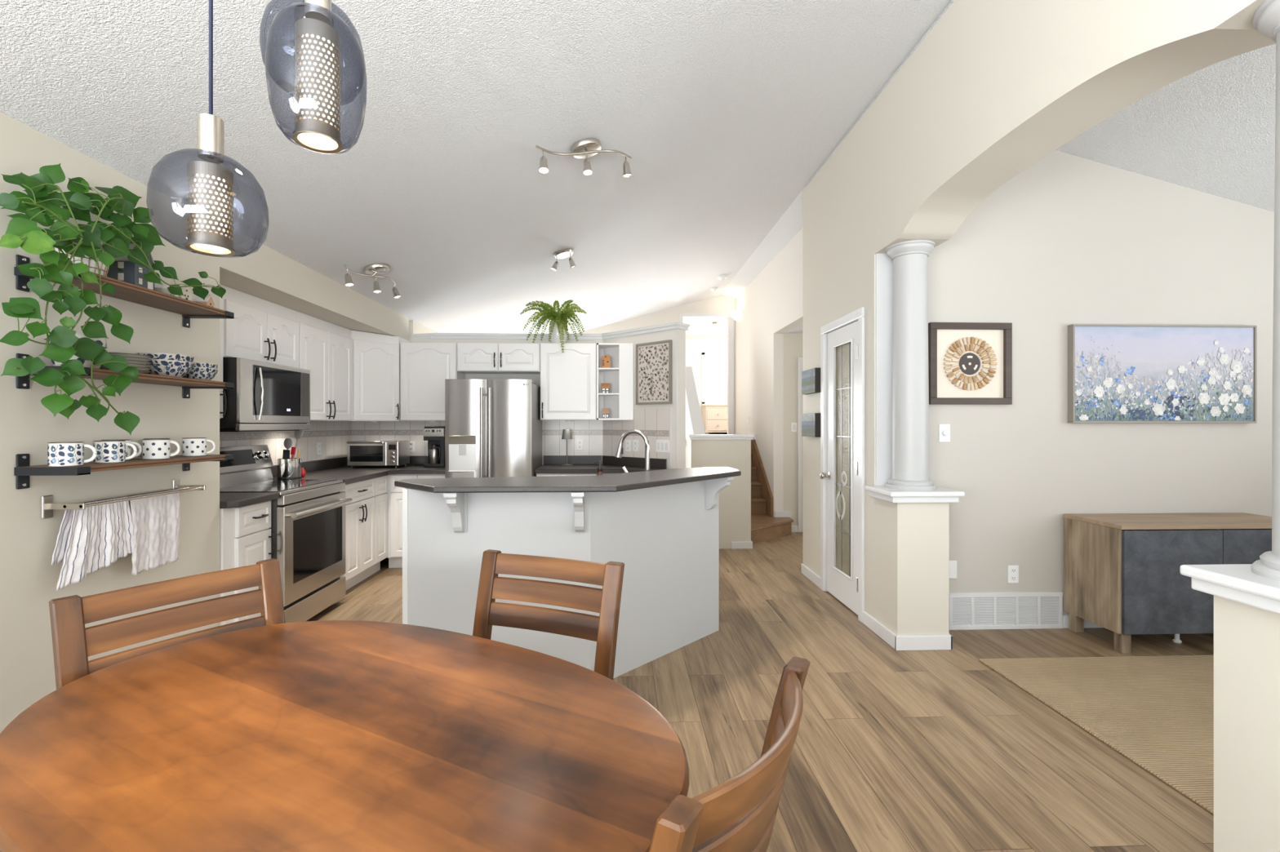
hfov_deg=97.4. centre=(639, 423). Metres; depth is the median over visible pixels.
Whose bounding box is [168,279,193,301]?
house
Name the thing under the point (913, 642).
baseboard
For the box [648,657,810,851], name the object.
dining chair
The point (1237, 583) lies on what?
trim
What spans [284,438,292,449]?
spoon
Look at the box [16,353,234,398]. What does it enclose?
wall shelf
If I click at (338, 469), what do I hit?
countertop
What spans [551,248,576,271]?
ceiling spotlight
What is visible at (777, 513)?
baseboard
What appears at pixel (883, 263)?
column
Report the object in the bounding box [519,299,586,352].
potted fern
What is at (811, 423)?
canvas painting
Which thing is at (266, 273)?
wall
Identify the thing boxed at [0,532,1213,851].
floor
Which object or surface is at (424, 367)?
upper cabinet
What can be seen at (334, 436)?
tiled wall
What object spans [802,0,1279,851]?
wall
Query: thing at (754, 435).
trim
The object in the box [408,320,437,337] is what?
wall
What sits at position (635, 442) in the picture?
outlet
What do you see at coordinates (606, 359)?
house
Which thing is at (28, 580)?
wall
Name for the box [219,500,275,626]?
base cabinet
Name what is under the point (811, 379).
canvas painting
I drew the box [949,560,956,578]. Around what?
wall plate
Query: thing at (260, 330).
upper cabinet
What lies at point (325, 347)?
upper cabinet
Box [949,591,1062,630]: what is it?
air vent
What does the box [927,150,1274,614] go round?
wall
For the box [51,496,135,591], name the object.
dish towel
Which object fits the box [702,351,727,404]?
window
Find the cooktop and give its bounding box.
[219,479,342,495]
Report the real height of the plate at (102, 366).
0.012 m
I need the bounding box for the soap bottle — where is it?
[592,461,603,475]
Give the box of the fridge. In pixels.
[444,378,542,478]
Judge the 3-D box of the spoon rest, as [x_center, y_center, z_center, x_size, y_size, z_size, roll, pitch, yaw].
[-2.624,0.378,4.378,0.040,0.075,0.039,0,0,-2]
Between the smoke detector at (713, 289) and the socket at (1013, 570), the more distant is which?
the smoke detector at (713, 289)
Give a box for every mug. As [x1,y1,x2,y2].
[47,441,97,466]
[93,440,137,463]
[101,440,142,460]
[142,439,180,459]
[182,437,215,456]
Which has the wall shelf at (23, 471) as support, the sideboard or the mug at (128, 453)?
the mug at (128, 453)
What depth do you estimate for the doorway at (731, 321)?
9.15 m
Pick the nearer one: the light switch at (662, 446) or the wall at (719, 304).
the light switch at (662, 446)
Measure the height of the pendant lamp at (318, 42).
0.968 m
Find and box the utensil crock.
[276,457,302,479]
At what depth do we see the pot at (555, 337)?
5.52 m
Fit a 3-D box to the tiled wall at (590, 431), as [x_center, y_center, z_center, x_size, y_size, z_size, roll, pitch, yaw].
[-1.650,0.118,5.738,2.540,0.417,0.008,0,0,-2]
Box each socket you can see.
[1011,568,1016,573]
[1011,576,1016,580]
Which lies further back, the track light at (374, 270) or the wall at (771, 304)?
the wall at (771, 304)
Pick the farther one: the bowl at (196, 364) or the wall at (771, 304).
the wall at (771, 304)
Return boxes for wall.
[0,111,219,733]
[219,230,408,340]
[219,421,351,465]
[351,420,602,456]
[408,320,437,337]
[408,328,685,469]
[574,295,735,434]
[602,408,669,459]
[685,336,727,434]
[685,395,693,468]
[689,440,751,548]
[735,228,802,517]
[783,333,802,525]
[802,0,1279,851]
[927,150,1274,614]
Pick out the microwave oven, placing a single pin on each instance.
(265, 397)
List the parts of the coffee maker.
carafe lid, carafe handle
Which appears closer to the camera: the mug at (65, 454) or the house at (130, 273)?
the mug at (65, 454)
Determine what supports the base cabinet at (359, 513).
on the floor
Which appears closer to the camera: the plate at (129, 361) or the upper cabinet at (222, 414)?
the plate at (129, 361)
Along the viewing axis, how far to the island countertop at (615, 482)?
2.83 m
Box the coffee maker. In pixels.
[423,426,444,466]
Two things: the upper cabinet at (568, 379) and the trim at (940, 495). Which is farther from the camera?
the upper cabinet at (568, 379)
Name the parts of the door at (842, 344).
knob, glass pane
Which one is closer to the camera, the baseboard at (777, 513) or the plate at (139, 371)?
the plate at (139, 371)
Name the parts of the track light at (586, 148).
bulb, bulb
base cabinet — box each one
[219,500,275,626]
[341,478,374,591]
[367,475,387,577]
[386,474,444,568]
[536,473,613,476]
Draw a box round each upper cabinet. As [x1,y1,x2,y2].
[219,284,226,418]
[222,285,299,368]
[297,311,351,421]
[350,330,410,421]
[400,342,465,421]
[457,342,540,373]
[540,342,596,420]
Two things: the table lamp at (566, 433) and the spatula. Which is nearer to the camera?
the spatula
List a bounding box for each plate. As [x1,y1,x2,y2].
[99,368,151,373]
[100,364,151,370]
[108,351,151,358]
[111,355,151,361]
[126,359,151,364]
[126,362,151,367]
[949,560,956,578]
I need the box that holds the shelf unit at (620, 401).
[596,342,633,420]
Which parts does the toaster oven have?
handle, door glass, door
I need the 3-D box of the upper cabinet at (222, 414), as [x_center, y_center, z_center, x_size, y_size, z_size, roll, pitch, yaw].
[-2.636,-0.434,3.197,0.364,0.808,0.390,0,0,-2]
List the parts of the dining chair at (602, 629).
post, rail, rail, rail, post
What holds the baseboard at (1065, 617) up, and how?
attached to the wall at (1069, 239)
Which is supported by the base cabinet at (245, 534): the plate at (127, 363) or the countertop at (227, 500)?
the countertop at (227, 500)
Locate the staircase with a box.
[751,440,793,543]
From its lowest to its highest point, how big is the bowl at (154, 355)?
0.073 m
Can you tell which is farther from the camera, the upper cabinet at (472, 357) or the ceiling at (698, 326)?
the ceiling at (698, 326)
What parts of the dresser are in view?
drawer, drawer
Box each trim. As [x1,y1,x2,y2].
[669,408,671,469]
[675,328,677,468]
[685,366,705,435]
[687,434,753,439]
[734,432,755,439]
[865,485,964,502]
[1179,564,1279,614]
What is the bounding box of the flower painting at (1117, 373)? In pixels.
[1067,324,1257,422]
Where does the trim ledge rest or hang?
attached to the wall at (635, 340)
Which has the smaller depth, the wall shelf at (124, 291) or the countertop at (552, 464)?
the wall shelf at (124, 291)
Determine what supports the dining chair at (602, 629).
on the floor
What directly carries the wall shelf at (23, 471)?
attached to the wall at (28, 580)
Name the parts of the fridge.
dispenser panel, dispenser lever, door, handle, handle, door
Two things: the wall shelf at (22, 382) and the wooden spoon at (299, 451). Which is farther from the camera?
the wooden spoon at (299, 451)
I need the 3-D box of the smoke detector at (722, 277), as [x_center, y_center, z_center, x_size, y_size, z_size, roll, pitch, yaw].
[1.137,-2.020,7.749,0.130,0.065,0.130,0,0,-2]
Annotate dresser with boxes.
[701,404,727,434]
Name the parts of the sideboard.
leg, panel, leg, door, leg, door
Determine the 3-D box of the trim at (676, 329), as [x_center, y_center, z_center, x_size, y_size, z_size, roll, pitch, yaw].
[0.337,0.230,5.124,0.014,2.200,0.008,0,0,43]
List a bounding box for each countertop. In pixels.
[219,493,279,508]
[266,456,444,484]
[394,466,741,493]
[534,455,666,473]
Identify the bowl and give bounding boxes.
[134,352,194,362]
[144,359,194,377]
[182,366,217,380]
[192,361,217,368]
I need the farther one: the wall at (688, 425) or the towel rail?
the wall at (688, 425)
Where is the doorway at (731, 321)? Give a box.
[679,312,733,434]
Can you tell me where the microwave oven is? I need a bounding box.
[219,357,310,431]
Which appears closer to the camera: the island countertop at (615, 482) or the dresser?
the island countertop at (615, 482)
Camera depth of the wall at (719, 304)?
9.13 m
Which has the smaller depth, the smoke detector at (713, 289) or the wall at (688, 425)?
the wall at (688, 425)
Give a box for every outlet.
[316,442,321,455]
[409,440,414,452]
[576,439,582,450]
[625,440,631,451]
[632,440,638,452]
[1007,565,1018,583]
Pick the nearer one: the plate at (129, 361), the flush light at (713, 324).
the plate at (129, 361)
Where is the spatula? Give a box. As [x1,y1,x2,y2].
[290,447,296,458]
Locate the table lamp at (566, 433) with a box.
[560,429,573,466]
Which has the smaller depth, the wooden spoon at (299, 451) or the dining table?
the dining table
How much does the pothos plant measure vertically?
1.009 m
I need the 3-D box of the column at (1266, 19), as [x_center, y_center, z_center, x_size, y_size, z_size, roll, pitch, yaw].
[1.742,-0.347,1.413,0.284,1.484,0.284,0,0,-2]
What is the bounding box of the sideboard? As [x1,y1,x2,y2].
[1063,512,1271,653]
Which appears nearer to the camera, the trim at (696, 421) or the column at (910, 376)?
the column at (910, 376)
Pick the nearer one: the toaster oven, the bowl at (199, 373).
the bowl at (199, 373)
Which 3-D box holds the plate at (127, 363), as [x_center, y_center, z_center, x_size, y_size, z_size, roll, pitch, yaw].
[-2.111,-0.237,2.283,0.196,0.012,0.196,0,0,-2]
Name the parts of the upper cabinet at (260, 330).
door, handle, handle, door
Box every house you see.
[106,243,155,290]
[154,283,178,297]
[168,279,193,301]
[193,294,215,307]
[600,383,609,393]
[601,354,610,368]
[602,408,608,418]
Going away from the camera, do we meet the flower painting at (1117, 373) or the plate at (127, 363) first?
the plate at (127, 363)
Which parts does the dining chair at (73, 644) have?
post, rail, rail, rail, post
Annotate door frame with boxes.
[820,306,864,622]
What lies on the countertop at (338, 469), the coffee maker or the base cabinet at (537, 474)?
the coffee maker
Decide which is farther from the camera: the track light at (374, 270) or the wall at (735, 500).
the wall at (735, 500)
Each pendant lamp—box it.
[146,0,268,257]
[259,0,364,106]
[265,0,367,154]
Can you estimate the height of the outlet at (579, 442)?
0.115 m
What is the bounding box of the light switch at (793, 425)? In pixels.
[791,422,796,431]
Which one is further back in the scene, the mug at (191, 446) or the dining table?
the mug at (191, 446)
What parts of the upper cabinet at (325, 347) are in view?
door, handle, handle, door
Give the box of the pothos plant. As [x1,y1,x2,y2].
[0,163,226,435]
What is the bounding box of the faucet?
[614,429,649,471]
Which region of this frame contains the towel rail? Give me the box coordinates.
[41,479,205,519]
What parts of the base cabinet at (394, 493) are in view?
door, drawer, drawer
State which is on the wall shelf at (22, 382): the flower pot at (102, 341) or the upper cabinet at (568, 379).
the flower pot at (102, 341)
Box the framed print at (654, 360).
[635,339,672,404]
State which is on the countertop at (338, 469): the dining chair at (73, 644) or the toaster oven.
the toaster oven
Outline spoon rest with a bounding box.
[301,467,306,477]
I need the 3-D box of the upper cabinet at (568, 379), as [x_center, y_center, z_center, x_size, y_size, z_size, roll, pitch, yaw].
[-0.701,-0.411,5.592,0.545,0.748,0.348,0,0,-2]
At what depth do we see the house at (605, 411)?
5.57 m
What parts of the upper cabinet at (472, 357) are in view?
door, door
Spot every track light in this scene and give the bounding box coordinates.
[344,262,400,298]
[535,137,631,177]
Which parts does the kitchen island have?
corner trim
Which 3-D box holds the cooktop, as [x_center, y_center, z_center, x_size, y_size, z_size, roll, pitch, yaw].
[-2.451,0.423,3.795,0.510,0.022,0.778,0,0,-2]
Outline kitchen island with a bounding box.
[402,476,733,678]
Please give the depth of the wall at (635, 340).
5.22 m
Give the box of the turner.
[282,449,289,459]
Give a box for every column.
[875,253,893,485]
[884,240,936,490]
[1250,0,1279,581]
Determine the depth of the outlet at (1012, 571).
3.65 m
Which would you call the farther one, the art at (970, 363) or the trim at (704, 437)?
the trim at (704, 437)
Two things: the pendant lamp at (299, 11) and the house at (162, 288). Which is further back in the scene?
the house at (162, 288)
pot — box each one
[48,333,106,368]
[548,320,568,343]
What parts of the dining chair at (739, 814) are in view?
post, rail, rail, rail, post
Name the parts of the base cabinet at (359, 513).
door, drawer, handle, handle, door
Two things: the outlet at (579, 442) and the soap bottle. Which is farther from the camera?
the outlet at (579, 442)
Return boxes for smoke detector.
[710,286,717,291]
[717,274,727,279]
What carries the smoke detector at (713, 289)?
attached to the ceiling at (725, 112)
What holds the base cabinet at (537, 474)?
on the floor
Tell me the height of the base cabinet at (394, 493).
0.874 m
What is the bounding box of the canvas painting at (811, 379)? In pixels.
[801,368,820,394]
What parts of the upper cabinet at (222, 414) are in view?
door, handle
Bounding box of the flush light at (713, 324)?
[703,323,726,333]
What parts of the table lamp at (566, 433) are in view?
lamp shade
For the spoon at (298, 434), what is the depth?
4.33 m
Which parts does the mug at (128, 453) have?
handle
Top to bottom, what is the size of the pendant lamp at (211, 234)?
1.073 m
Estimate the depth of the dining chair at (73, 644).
1.49 m
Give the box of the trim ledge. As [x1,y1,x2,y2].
[411,322,689,339]
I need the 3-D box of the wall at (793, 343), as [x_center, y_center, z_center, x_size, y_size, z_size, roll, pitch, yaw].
[3.245,0.080,7.019,2.980,2.500,0.120,0,0,-2]
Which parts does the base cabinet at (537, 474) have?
door, door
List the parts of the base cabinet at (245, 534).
door, drawer, handle, handle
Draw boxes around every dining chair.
[48,558,284,689]
[472,549,624,679]
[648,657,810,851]
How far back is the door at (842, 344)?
4.17 m
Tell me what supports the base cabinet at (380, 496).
on the floor
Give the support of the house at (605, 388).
on the shelf unit at (620, 401)
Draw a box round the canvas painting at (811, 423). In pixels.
[801,413,820,437]
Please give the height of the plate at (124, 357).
0.012 m
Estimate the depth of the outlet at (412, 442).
5.70 m
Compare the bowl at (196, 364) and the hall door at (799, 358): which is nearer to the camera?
the bowl at (196, 364)
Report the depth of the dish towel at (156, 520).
2.47 m
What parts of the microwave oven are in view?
handle, door glass, control panel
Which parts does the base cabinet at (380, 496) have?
door, drawer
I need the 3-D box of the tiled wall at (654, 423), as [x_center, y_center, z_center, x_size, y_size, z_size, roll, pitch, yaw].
[-0.053,0.091,5.482,0.900,0.471,0.007,0,0,43]
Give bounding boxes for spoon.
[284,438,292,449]
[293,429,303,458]
[296,449,301,458]
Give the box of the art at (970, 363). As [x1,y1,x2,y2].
[928,322,1012,404]
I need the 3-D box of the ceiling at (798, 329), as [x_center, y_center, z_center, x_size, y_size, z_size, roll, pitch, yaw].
[3.283,-1.150,6.020,2.980,0.080,1.880,0,0,-2]
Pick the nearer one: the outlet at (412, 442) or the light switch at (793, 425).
the outlet at (412, 442)
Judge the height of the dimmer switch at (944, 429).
0.115 m
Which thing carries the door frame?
in the wall at (993, 88)
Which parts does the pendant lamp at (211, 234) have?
lamp shade, bulb, cord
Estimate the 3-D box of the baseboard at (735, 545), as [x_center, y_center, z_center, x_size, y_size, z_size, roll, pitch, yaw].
[1.084,1.292,6.048,0.227,0.075,0.135,0,0,-2]
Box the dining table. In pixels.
[0,620,688,851]
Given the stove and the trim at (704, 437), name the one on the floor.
the stove
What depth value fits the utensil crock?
4.21 m
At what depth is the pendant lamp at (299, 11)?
1.22 m
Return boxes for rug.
[978,654,1213,814]
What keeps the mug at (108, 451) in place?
on the wall shelf at (23, 471)
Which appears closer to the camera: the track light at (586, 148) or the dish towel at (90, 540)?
the dish towel at (90, 540)
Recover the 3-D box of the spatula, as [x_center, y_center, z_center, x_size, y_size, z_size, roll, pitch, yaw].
[-2.639,0.288,4.264,0.051,0.227,0.025,0,0,-44]
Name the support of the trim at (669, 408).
attached to the wall at (635, 340)
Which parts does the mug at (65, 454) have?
handle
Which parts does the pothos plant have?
pot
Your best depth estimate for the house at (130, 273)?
2.30 m
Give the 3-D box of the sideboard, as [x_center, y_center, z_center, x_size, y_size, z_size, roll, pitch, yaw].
[3.361,0.957,3.458,1.220,0.747,0.425,0,0,-2]
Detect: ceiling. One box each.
[0,0,1275,333]
[683,317,727,336]
[783,323,802,333]
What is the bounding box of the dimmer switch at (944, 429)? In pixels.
[938,424,950,442]
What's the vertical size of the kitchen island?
1.008 m
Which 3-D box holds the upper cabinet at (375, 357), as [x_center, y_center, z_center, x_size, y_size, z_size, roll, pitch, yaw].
[-2.592,-0.430,5.355,0.614,0.810,0.680,0,0,-2]
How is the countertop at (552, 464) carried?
on the base cabinet at (537, 474)
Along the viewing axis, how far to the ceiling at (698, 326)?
11.58 m
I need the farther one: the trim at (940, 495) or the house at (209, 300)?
the trim at (940, 495)
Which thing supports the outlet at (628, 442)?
attached to the tiled wall at (654, 423)
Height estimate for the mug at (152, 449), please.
0.086 m
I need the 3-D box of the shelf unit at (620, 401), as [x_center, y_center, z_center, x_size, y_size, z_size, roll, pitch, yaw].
[-0.249,-0.412,5.632,0.354,0.748,0.305,0,0,-2]
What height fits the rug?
0.012 m
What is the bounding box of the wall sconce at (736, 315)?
[728,309,742,321]
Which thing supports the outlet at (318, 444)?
attached to the tiled wall at (334, 436)
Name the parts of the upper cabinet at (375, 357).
door, handle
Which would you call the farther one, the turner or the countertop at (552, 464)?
the countertop at (552, 464)
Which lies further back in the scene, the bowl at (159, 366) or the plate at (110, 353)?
the bowl at (159, 366)
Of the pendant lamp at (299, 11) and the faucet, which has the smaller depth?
the pendant lamp at (299, 11)
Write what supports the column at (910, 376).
on the trim at (940, 495)
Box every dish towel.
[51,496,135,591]
[124,488,180,575]
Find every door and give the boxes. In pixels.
[797,356,802,532]
[819,320,857,615]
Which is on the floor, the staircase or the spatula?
the staircase
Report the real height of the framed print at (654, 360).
0.585 m
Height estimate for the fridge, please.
1.728 m
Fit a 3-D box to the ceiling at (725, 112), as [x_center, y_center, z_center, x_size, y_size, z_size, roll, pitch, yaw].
[1.646,-1.620,3.275,7.860,1.140,11.820,0,0,-2]
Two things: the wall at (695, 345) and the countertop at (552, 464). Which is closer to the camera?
the countertop at (552, 464)
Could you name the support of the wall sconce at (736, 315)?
attached to the wall at (771, 304)
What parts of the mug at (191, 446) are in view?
handle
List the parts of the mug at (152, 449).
handle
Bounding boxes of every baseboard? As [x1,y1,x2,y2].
[731,541,752,549]
[774,511,798,532]
[800,563,952,650]
[1062,614,1102,628]
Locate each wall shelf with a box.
[13,254,234,328]
[13,453,234,489]
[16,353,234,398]
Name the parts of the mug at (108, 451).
handle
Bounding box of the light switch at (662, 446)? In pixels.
[656,440,669,453]
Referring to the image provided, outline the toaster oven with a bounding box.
[346,440,409,467]
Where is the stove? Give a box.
[219,444,352,623]
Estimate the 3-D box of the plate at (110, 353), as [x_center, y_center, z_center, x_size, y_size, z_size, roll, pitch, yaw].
[-2.111,-0.274,2.283,0.196,0.012,0.196,0,0,-2]
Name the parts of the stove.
control panel, knob, knob, oven door, trim, storage drawer, door glass, handle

